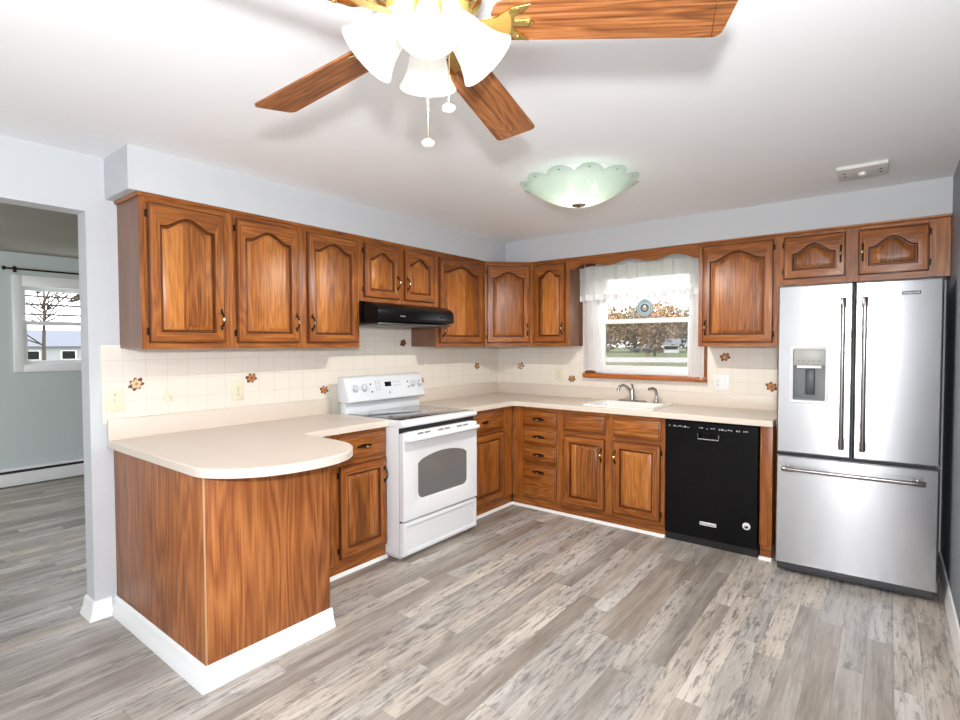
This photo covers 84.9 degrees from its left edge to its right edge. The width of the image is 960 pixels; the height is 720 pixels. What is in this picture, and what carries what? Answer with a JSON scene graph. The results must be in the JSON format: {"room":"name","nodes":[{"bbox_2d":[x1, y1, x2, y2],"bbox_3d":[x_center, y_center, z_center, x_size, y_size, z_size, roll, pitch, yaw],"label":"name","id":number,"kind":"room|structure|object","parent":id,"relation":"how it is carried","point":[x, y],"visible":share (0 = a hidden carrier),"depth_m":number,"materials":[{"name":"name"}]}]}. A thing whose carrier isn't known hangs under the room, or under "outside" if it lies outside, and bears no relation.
{"room":"kitchen","nodes":[
{"label":"kitchen","id":0,"kind":"room"},
{"bbox_2d":[0,251,83,487],"bbox_3d":[-4.545,0.074,5.507,0.140,2.366,6.700,1,2,38],"label":"wall","id":1,"kind":"structure","parent":0,"point":[41,414],"depth_m":5.37,"materials":[{"name":"grey paint"}]},
{"bbox_2d":[1,266,78,274],"bbox_3d":[-4.176,-0.922,5.771,0.080,0.060,1.640,1,2,38],"label":"curtain rod","id":2,"kind":"object","parent":1,"relation":"attached to","point":[14,268],"visible":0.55,"depth_m":5.29,"materials":[{"name":"brown metal"}]},
{"bbox_2d":[0,458,83,487],"bbox_3d":[-4.492,1.159,5.436,0.060,0.170,5.800,1,2,38],"label":"baseboard heater","id":3,"kind":"object","parent":1,"relation":"attached to","point":[9,477],"visible":0.45,"depth_m":5.38,"materials":[{"name":"white metal"}]},
{"bbox_2d":[11,274,80,371],"bbox_3d":[-4.240,-0.381,5.826,0.115,0.975,1.450,1,2,38],"label":"window","id":4,"kind":"structure","parent":1,"relation":"in","point":[20,342],"depth_m":5.35,"materials":[{"name":"white"}]},
{"bbox_2d":[25,295,79,316],"bbox_3d":[-30.381,-2.612,39.361,0.240,7.000,80.228,1,2,38],"label":"utility wires","id":5,"kind":"object","parent":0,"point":[25,295],"visible":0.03,"depth_m":38.35,"materials":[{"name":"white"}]},
{"bbox_2d":[0,134,119,603],"bbox_3d":[-2.082,0.151,2.635,0.120,2.366,7.200,1,2,38],"label":"wall","id":6,"kind":"structure","parent":0,"point":[32,174],"depth_m":2.69,"materials":[{"name":"grey paint"}]},
{"bbox_2d":[80,594,94,622],"bbox_3d":[-2.028,1.286,2.717,0.160,0.092,0.030,1,2,38],"label":"baseboard","id":7,"kind":"object","parent":6,"relation":"attached to","point":[87,607],"visible":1,"depth_m":2.72,"materials":[{"name":"white wood"}]},
{"bbox_2d":[90,596,112,622],"bbox_3d":[-1.954,1.286,2.705,0.030,0.092,0.103,1,2,38],"label":"baseboard","id":8,"kind":"structure","parent":6,"relation":"attached to","point":[103,608],"depth_m":2.71,"materials":[{"name":"white wood"}]},
{"bbox_2d":[114,190,230,348],"bbox_3d":[-1.626,-0.444,2.812,0.355,0.767,0.456,1,2,38],"label":"upper cabinet","id":9,"kind":"object","parent":6,"relation":"attached to","point":[174,268],"visible":1,"depth_m":2.69,"materials":[{"name":"brown wood"}]},
{"bbox_2d":[229,210,359,347],"bbox_3d":[-1.209,-0.461,3.347,0.355,0.767,0.901,1,2,38],"label":"upper cabinet","id":10,"kind":"object","parent":6,"relation":"attached to","point":[293,285],"visible":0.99,"depth_m":3.20,"materials":[{"name":"brown wood"}]},
{"bbox_2d":[100,327,497,423],"bbox_3d":[-0.885,-0.011,4.061,0.008,0.800,3.456,1,2,38],"label":"tile backsplash","id":11,"kind":"structure","parent":6,"relation":"attached to","point":[200,379],"depth_m":3.44,"materials":[{"name":"tile"}]},
{"bbox_2d":[106,389,123,412],"bbox_3d":[-1.903,0.212,2.741,0.016,0.118,0.082,1,2,38],"label":"light switch","id":12,"kind":"object","parent":11,"relation":"attached to","point":[114,398],"visible":1,"depth_m":2.74,"materials":[{"name":"beige plastic"}]},
{"bbox_2d":[128,378,143,390],"bbox_3d":[-1.844,0.130,2.818,0.012,0.072,0.078,1,2,38],"label":"ornament","id":13,"kind":"object","parent":11,"relation":"attached to","point":[136,383],"visible":1,"depth_m":2.81,"materials":[{"name":"brown ceramic"}]},
{"bbox_2d":[163,391,174,400],"bbox_3d":[-1.740,0.203,2.946,0.022,0.064,0.064,1,2,38],"label":"hook","id":14,"kind":"object","parent":11,"relation":"attached to","point":[169,396],"visible":1,"depth_m":2.94,"materials":[{"name":"beige plastic"}]},
{"bbox_2d":[232,381,243,400],"bbox_3d":[-1.502,0.192,3.260,0.009,0.118,0.078,1,2,38],"label":"wall outlet","id":15,"kind":"object","parent":11,"relation":"attached to","point":[237,387],"visible":1,"depth_m":3.26,"materials":[{"name":"beige plastic"}]},
{"bbox_2d":[245,373,256,382],"bbox_3d":[-1.448,0.114,3.326,0.012,0.060,0.077,1,2,38],"label":"ornament","id":16,"kind":"object","parent":11,"relation":"attached to","point":[251,377],"visible":1,"depth_m":3.32,"materials":[{"name":"brown ceramic"}]},
{"bbox_2d":[320,386,327,393],"bbox_3d":[-1.113,0.214,3.757,0.012,0.061,0.072,1,2,38],"label":"ornament","id":17,"kind":"object","parent":11,"relation":"attached to","point":[323,389],"visible":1,"depth_m":3.75,"materials":[{"name":"brown ceramic"}]},
{"bbox_2d":[400,339,405,346],"bbox_3d":[-0.635,-0.142,4.361,0.012,0.062,0.069,1,2,38],"label":"ornament","id":18,"kind":"object","parent":11,"relation":"attached to","point":[403,342],"visible":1,"depth_m":4.35,"materials":[{"name":"brown"}]},
{"bbox_2d":[358,236,437,306],"bbox_3d":[-0.689,-0.644,4.009,0.355,0.443,0.791,1,2,38],"label":"upper cabinet","id":19,"kind":"object","parent":6,"relation":"attached to","point":[389,272],"visible":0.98,"depth_m":3.88,"materials":[{"name":"brown wood"}]},
{"bbox_2d":[359,301,453,327],"bbox_3d":[-0.627,-0.336,3.966,0.480,0.166,0.776,1,2,38],"label":"range hood","id":20,"kind":"object","parent":6,"relation":"attached to","point":[371,314],"visible":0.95,"depth_m":3.75,"materials":[{"name":"black metal"}]},
{"bbox_2d":[411,252,485,346],"bbox_3d":[-0.248,-0.499,4.578,0.355,0.767,0.641,1,2,38],"label":"upper cabinet","id":21,"kind":"object","parent":6,"relation":"attached to","point":[460,280],"visible":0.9,"depth_m":4.44,"materials":[{"name":"brown wood"}]},
{"bbox_2d":[0,0,959,258],"bbox_3d":[-2.005,-1.074,2.790,7.572,0.126,8.000,1,2,38],"label":"ceiling","id":22,"kind":"structure","parent":0,"point":[766,109],"depth_m":2.14,"materials":[{"name":"white paint"}]},
{"bbox_2d":[255,0,737,146],"bbox_3d":[-0.150,-0.739,1.195,1.231,0.522,1.288,1,2,38],"label":"ceiling fan","id":23,"kind":"object","parent":22,"relation":"hanging from","point":[431,31],"visible":1,"depth_m":1.16,"materials":[{"name":"brown wood"}]},
{"bbox_2d":[104,144,952,261],"bbox_3d":[0.491,-0.945,2.984,3.472,0.210,3.431,1,2,38],"label":"soffit","id":24,"kind":"structure","parent":22,"relation":"attached to","point":[129,169],"depth_m":3.41,"materials":[{"name":"grey paint"}]},
{"bbox_2d":[485,261,530,346],"bbox_3d":[0.234,-0.512,4.966,0.433,0.767,0.483,0,2,-7],"label":"upper cabinet","id":25,"kind":"object","parent":24,"relation":"attached to","point":[507,284],"visible":0.99,"depth_m":4.76,"materials":[{"name":"brown wood"}]},
{"bbox_2d":[569,243,698,270],"bbox_3d":[1.203,-0.824,4.238,1.081,0.107,0.019,1,2,38],"label":"valance board","id":26,"kind":"object","parent":24,"relation":"attached to","point":[692,250],"visible":1,"depth_m":4.18,"materials":[{"name":"brown wood"}]},
{"bbox_2d":[520,162,639,207],"bbox_3d":[0.569,-0.964,3.022,0.683,0.172,0.683,1,2,30],"label":"ceiling light","id":27,"kind":"object","parent":22,"relation":"attached to","point":[579,185],"visible":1,"depth_m":2.86,"materials":[{"name":"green glass"}]},
{"bbox_2d":[836,159,888,181],"bbox_3d":[2.105,-1.033,2.889,0.226,0.036,0.240,1,2,38],"label":"ceiling plate","id":28,"kind":"object","parent":22,"relation":"attached to","point":[880,167],"visible":1,"depth_m":2.85,"materials":[{"name":"white plastic"}]},
{"bbox_2d":[0,475,959,719],"bbox_3d":[-1.998,1.368,2.861,7.572,0.080,8.000,1,2,38],"label":"floor","id":29,"kind":"structure","parent":0,"point":[521,613],"depth_m":2.51,"materials":[{"name":"laminate"}]},
{"bbox_2d":[114,450,329,665],"bbox_3d":[-1.335,0.888,2.688,1.012,0.866,0.604,1,2,38],"label":"base cabinet","id":30,"kind":"object","parent":29,"relation":"on","point":[221,567],"visible":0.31,"depth_m":2.36,"materials":[{"name":"brown wood"}]},
{"bbox_2d":[112,594,205,693],"bbox_3d":[-1.518,1.293,2.441,1.044,0.092,0.030,1,2,38],"label":"baseboard","id":31,"kind":"structure","parent":30,"relation":"attached to","point":[180,660],"depth_m":2.38,"materials":[{"name":"white wood"}]},
{"bbox_2d":[107,398,388,478],"bbox_3d":[-1.010,0.375,2.873,1.266,0.146,1.380,1,2,38],"label":"countertop","id":32,"kind":"structure","parent":30,"relation":"on","point":[264,440],"depth_m":2.74,"materials":[{"name":"beige laminate"}]},
{"bbox_2d":[202,607,335,694],"bbox_3d":[-0.929,1.293,2.370,0.030,0.092,0.643,1,2,38],"label":"baseboard","id":33,"kind":"structure","parent":30,"relation":"attached to","point":[218,673],"depth_m":2.33,"materials":[{"name":"white"}]},
{"bbox_2d":[323,427,388,576],"bbox_3d":[-1.045,0.873,3.321,0.617,0.876,0.746,1,2,38],"label":"base cabinet","id":34,"kind":"object","parent":29,"relation":"on","point":[357,484],"visible":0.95,"depth_m":3.26,"materials":[{"name":"brown wood"}]},
{"bbox_2d":[330,554,387,581],"bbox_3d":[-0.843,1.306,3.187,0.019,0.019,0.738,1,2,38],"label":"trim","id":35,"kind":"structure","parent":34,"relation":"attached to","point":[385,556],"depth_m":3.29,"materials":[{"name":"white wood"}]},
{"bbox_2d":[338,373,479,558],"bbox_3d":[-0.497,0.707,3.849,0.723,1.176,0.769,1,2,38],"label":"range","id":36,"kind":"object","parent":29,"relation":"on","point":[431,451],"visible":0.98,"depth_m":3.66,"materials":[{"name":"white metal"}]},
{"bbox_2d":[343,405,476,428],"bbox_3d":[-0.516,0.404,3.855,0.656,0.044,0.769,1,2,38],"label":"cooktop","id":37,"kind":"object","parent":36,"relation":"in","point":[399,416],"depth_m":3.74,"materials":[{"name":"grey metal"}]},
{"bbox_2d":[473,406,511,515],"bbox_3d":[-0.128,0.837,4.496,0.617,0.876,0.697,1,2,38],"label":"base cabinet","id":38,"kind":"object","parent":29,"relation":"on","point":[494,434],"visible":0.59,"depth_m":4.38,"materials":[{"name":"brown wood"}]},
{"bbox_2d":[477,502,512,518],"bbox_3d":[0.073,1.269,4.359,0.019,0.019,0.714,1,2,38],"label":"trim","id":39,"kind":"structure","parent":38,"relation":"attached to","point":[509,503],"depth_m":4.42,"materials":[{"name":"white wood"}]},
{"bbox_2d":[513,406,560,511],"bbox_3d":[0.629,0.830,4.669,0.474,0.876,0.617,1,2,38],"label":"base cabinet","id":40,"kind":"object","parent":29,"relation":"on","point":[536,431],"visible":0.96,"depth_m":4.44,"materials":[{"name":"brown wood"}]},
{"bbox_2d":[512,501,664,537],"bbox_3d":[0.810,1.271,4.225,1.346,0.019,0.019,1,2,38],"label":"trim","id":41,"kind":"structure","parent":29,"relation":"on","point":[514,503],"depth_m":4.16,"materials":[{"name":"white wood"}]},
{"bbox_2d":[560,409,666,536],"bbox_3d":[1.154,0.840,4.259,0.858,0.876,0.617,1,2,38],"label":"base cabinet","id":42,"kind":"object","parent":29,"relation":"on","point":[612,466],"visible":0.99,"depth_m":4.02,"materials":[{"name":"brown wood"}]},
{"bbox_2d":[418,382,776,426],"bbox_3d":[0.817,0.333,4.118,2.613,0.146,1.287,1,2,38],"label":"countertop","id":43,"kind":"structure","parent":42,"relation":"on","point":[742,409],"depth_m":4.32,"materials":[{"name":"beige laminate"}]},
{"bbox_2d":[582,399,672,409],"bbox_3d":[1.192,0.442,4.250,0.595,0.178,0.490,1,2,38],"label":"sink","id":44,"kind":"object","parent":43,"relation":"in","point":[612,403],"visible":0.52,"depth_m":4.31,"materials":[{"name":"white ceramic"}]},
{"bbox_2d":[648,387,658,402],"bbox_3d":[1.420,0.284,4.293,0.092,0.133,0.044,0,2,-7],"label":"sprayer","id":45,"kind":"object","parent":44,"relation":"on","point":[649,388],"visible":1,"depth_m":4.28,"materials":[{"name":"silver metal"}]},
{"bbox_2d":[616,383,646,401],"bbox_3d":[1.257,0.271,4.389,0.250,0.154,0.138,1,2,38],"label":"kitchen faucet","id":46,"kind":"object","parent":43,"relation":"on","point":[631,391],"visible":1,"depth_m":4.40,"materials":[{"name":"silver metal"}]},
{"bbox_2d":[665,418,760,557],"bbox_3d":[1.737,0.856,3.810,0.602,0.868,0.568,1,2,38],"label":"dishwasher","id":47,"kind":"object","parent":29,"relation":"on","point":[712,469],"visible":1,"depth_m":3.58,"materials":[{"name":"black metal"}]},
{"bbox_2d":[759,425,778,557],"bbox_3d":[2.022,0.856,3.618,0.072,0.876,0.560,1,2,38],"label":"end panel","id":48,"kind":"object","parent":29,"relation":"on","point":[768,451],"visible":0.63,"depth_m":3.40,"materials":[{"name":"brown wood"}]},
{"bbox_2d":[758,556,771,561],"bbox_3d":[1.852,1.292,3.412,0.073,0.019,0.019,1,2,38],"label":"trim","id":49,"kind":"structure","parent":48,"relation":"attached to","point":[760,557],"depth_m":3.41,"materials":[{"name":"white wood"}]},
{"bbox_2d":[775,276,944,599],"bbox_3d":[2.307,0.422,3.253,0.768,1.765,0.726,1,2,35],"label":"refrigerator","id":50,"kind":"object","parent":29,"relation":"on","point":[860,365],"visible":1,"depth_m":2.98,"materials":[{"name":"grey metal"}]},
{"bbox_2d":[512,254,945,553],"bbox_3d":[1.592,0.089,4.422,3.712,2.366,0.140,1,2,38],"label":"wall","id":51,"kind":"structure","parent":0,"point":[677,256],"depth_m":3.33,"materials":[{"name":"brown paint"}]},
{"bbox_2d":[531,258,583,345],"bbox_3d":[0.694,-0.508,4.786,0.382,0.767,0.355,1,2,38],"label":"upper cabinet","id":52,"kind":"object","parent":51,"relation":"attached to","point":[556,306],"visible":0.99,"depth_m":4.67,"materials":[{"name":"brown wood"}]},
{"bbox_2d":[498,346,776,395],"bbox_3d":[1.226,0.067,4.613,2.660,0.400,0.008,1,2,38],"label":"tile backsplash","id":53,"kind":"structure","parent":51,"relation":"attached to","point":[749,368],"depth_m":4.47,"materials":[{"name":"tile"}]},
{"bbox_2d":[555,368,562,379],"bbox_3d":[0.747,0.133,4.978,0.078,0.118,0.009,1,2,38],"label":"wall outlet","id":54,"kind":"object","parent":53,"relation":"attached to","point":[558,371],"visible":1,"depth_m":4.97,"materials":[{"name":"beige plastic"}]},
{"bbox_2d":[568,375,575,381],"bbox_3d":[0.854,0.174,4.894,0.078,0.062,0.012,1,2,38],"label":"ornament","id":55,"kind":"object","parent":53,"relation":"attached to","point":[571,378],"visible":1,"depth_m":4.89,"materials":[{"name":"brown ceramic"}]},
{"bbox_2d":[713,375,729,390],"bbox_3d":[1.880,0.176,4.091,0.118,0.120,0.016,1,2,38],"label":"wall outlet","id":56,"kind":"object","parent":53,"relation":"attached to","point":[720,382],"visible":1,"depth_m":4.09,"materials":[{"name":"white plastic"}]},
{"bbox_2d":[719,353,730,360],"bbox_3d":[1.899,-0.023,4.072,0.081,0.064,0.012,1,2,38],"label":"ornament","id":57,"kind":"object","parent":53,"relation":"attached to","point":[723,356],"visible":1,"depth_m":4.07,"materials":[{"name":"brown"}]},
{"bbox_2d":[765,382,776,391],"bbox_3d":[2.155,0.198,3.879,0.082,0.076,0.012,1,2,38],"label":"ornament","id":58,"kind":"object","parent":53,"relation":"attached to","point":[770,386],"visible":0.98,"depth_m":3.88,"materials":[{"name":"brown ceramic"}]},
{"bbox_2d":[582,263,706,382],"bbox_3d":[1.398,-0.355,4.496,1.062,1.050,0.180,1,2,38],"label":"window","id":59,"kind":"structure","parent":51,"relation":"in","point":[619,371],"depth_m":4.52,"materials":[{"name":"white"}]},
{"bbox_2d":[583,300,601,372],"bbox_3d":[1.006,-0.335,4.698,0.195,0.899,0.019,1,2,38],"label":"window curtain","id":60,"kind":"object","parent":59,"relation":"hanging from","point":[591,340],"visible":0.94,"depth_m":4.71,"materials":[{"name":"white fabric"}]},
{"bbox_2d":[580,256,698,301],"bbox_3d":[1.322,-0.665,4.402,1.108,0.320,0.058,1,2,38],"label":"window curtain","id":61,"kind":"object","parent":59,"relation":"hanging from","point":[670,276],"visible":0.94,"depth_m":4.37,"materials":[{"name":"white fabric"}]},
{"bbox_2d":[636,299,653,316],"bbox_3d":[1.393,-0.557,4.434,0.148,0.384,0.016,1,2,38],"label":"suncatcher","id":62,"kind":"object","parent":59,"relation":"hanging from","point":[639,308],"visible":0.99,"depth_m":4.43,"materials":[{"name":"grey"}]},
{"bbox_2d":[688,294,703,379],"bbox_3d":[1.712,-0.305,4.146,0.128,0.931,0.017,1,2,38],"label":"window curtain","id":63,"kind":"object","parent":59,"relation":"hanging from","point":[696,353],"visible":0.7,"depth_m":4.16,"materials":[{"name":"white fabric"}]},
{"bbox_2d":[698,233,778,345],"bbox_3d":[1.906,-0.484,3.841,0.522,0.767,0.355,1,2,38],"label":"upper cabinet","id":64,"kind":"object","parent":51,"relation":"attached to","point":[738,299],"visible":0.97,"depth_m":3.72,"materials":[{"name":"brown wood"}]},
{"bbox_2d":[778,213,951,285],"bbox_3d":[2.457,-0.677,3.405,0.877,0.358,0.355,1,2,38],"label":"upper cabinet","id":65,"kind":"object","parent":51,"relation":"attached to","point":[917,247],"visible":0.98,"depth_m":3.26,"materials":[{"name":"brown wood"}]},
{"bbox_2d":[940,160,959,626],"bbox_3d":[0.750,0.208,0.426,0.120,2.366,7.200,1,2,38],"label":"wall","id":66,"kind":"structure","parent":0,"point":[950,496],"depth_m":2.85,"materials":[{"name":"grey paint"}]},
{"bbox_2d":[938,551,959,674],"bbox_3d":[0.714,1.336,0.521,0.018,0.105,7.050,1,2,38],"label":"baseboard","id":67,"kind":"structure","parent":66,"relation":"attached to","point":[954,627],"depth_m":2.64,"materials":[{"name":"white wood"}]},
{"label":"outside","id":68,"kind":"structure","parent":0,"visible":0},
{"bbox_2d":[606,347,687,366],"bbox_3d":[6.515,-1.628,127.338,380.000,0.300,440.000,1,2,38],"label":"ground","id":69,"kind":"structure","parent":68,"point":[619,351],"depth_m":90.55,"materials":[{"name":"green plant"}]},
{"bbox_2d":[25,291,79,359],"bbox_3d":[-27.239,-2.630,31.844,7.904,7.464,7.202,1,2,38],"label":"tree","id":70,"kind":"object","parent":69,"relation":"on","point":[43,304],"visible":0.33,"depth_m":32.30,"materials":[{"name":"brown plant"}]},
{"bbox_2d":[27,330,80,360],"bbox_3d":[-42.056,-1.200,52.073,8.800,3.500,9.800,1,2,38],"label":"house","id":71,"kind":"structure","parent":69,"relation":"on","point":[60,344],"depth_m":49.56,"materials":[{"name":"grey"}]},
{"bbox_2d":[606,304,627,351],"bbox_3d":[30.826,-8.095,132.274,12.567,12.220,12.648,1,2,38],"label":"tree","id":72,"kind":"object","parent":69,"relation":"on","point":[612,330],"visible":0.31,"depth_m":129.76,"materials":[{"name":"brown plant"}]},
{"bbox_2d":[615,304,649,350],"bbox_3d":[42.884,-8.892,145.679,12.488,13.130,12.584,1,2,38],"label":"tree","id":73,"kind":"object","parent":69,"relation":"on","point":[631,342],"visible":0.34,"depth_m":143.88,"materials":[{"name":"brown plant"}]},
{"bbox_2d":[633,345,653,352],"bbox_3d":[36.619,-2.441,117.773,4.493,1.719,2.060,0,2,20],"label":"car","id":74,"kind":"object","parent":69,"relation":"on","point":[636,349],"visible":0.88,"depth_m":116.89,"materials":[{"name":"grey paint"}]},
{"bbox_2d":[630,307,679,355],"bbox_3d":[29.041,-4.762,86.855,8.323,8.336,8.248,1,2,38],"label":"tree","id":75,"kind":"object","parent":69,"relation":"on","point":[652,327],"visible":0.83,"depth_m":86.63,"materials":[{"name":"brown plant"}]},
{"bbox_2d":[634,299,686,351],"bbox_3d":[45.357,-8.635,132.333,12.653,13.446,12.733,1,2,38],"label":"tree","id":76,"kind":"object","parent":69,"relation":"on","point":[672,308],"visible":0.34,"depth_m":129.85,"materials":[{"name":"brown plant"}]},
{"bbox_2d":[662,339,680,352],"bbox_3d":[43.923,-3.275,120.291,4.000,3.200,4.800,1,2,23],"label":"house","id":77,"kind":"structure","parent":69,"relation":"on","point":[668,347],"depth_m":118.49,"materials":[{"name":"white"}]},
{"bbox_2d":[676,306,688,350],"bbox_3d":[56.792,-8.518,139.932,11.115,12.569,11.411,1,2,38],"label":"tree","id":78,"kind":"object","parent":69,"relation":"on","point":[685,336],"visible":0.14,"depth_m":138.70,"materials":[{"name":"brown plant"}]},
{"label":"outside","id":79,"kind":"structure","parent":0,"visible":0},
{"bbox_2d":[606,357,686,362],"bbox_3d":[52.110,-0.065,63.874,200.000,0.030,103.000,1,2,38],"label":"road","id":80,"kind":"structure","parent":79,"point":[608,359],"depth_m":65.86,"materials":[{"name":"grey"}]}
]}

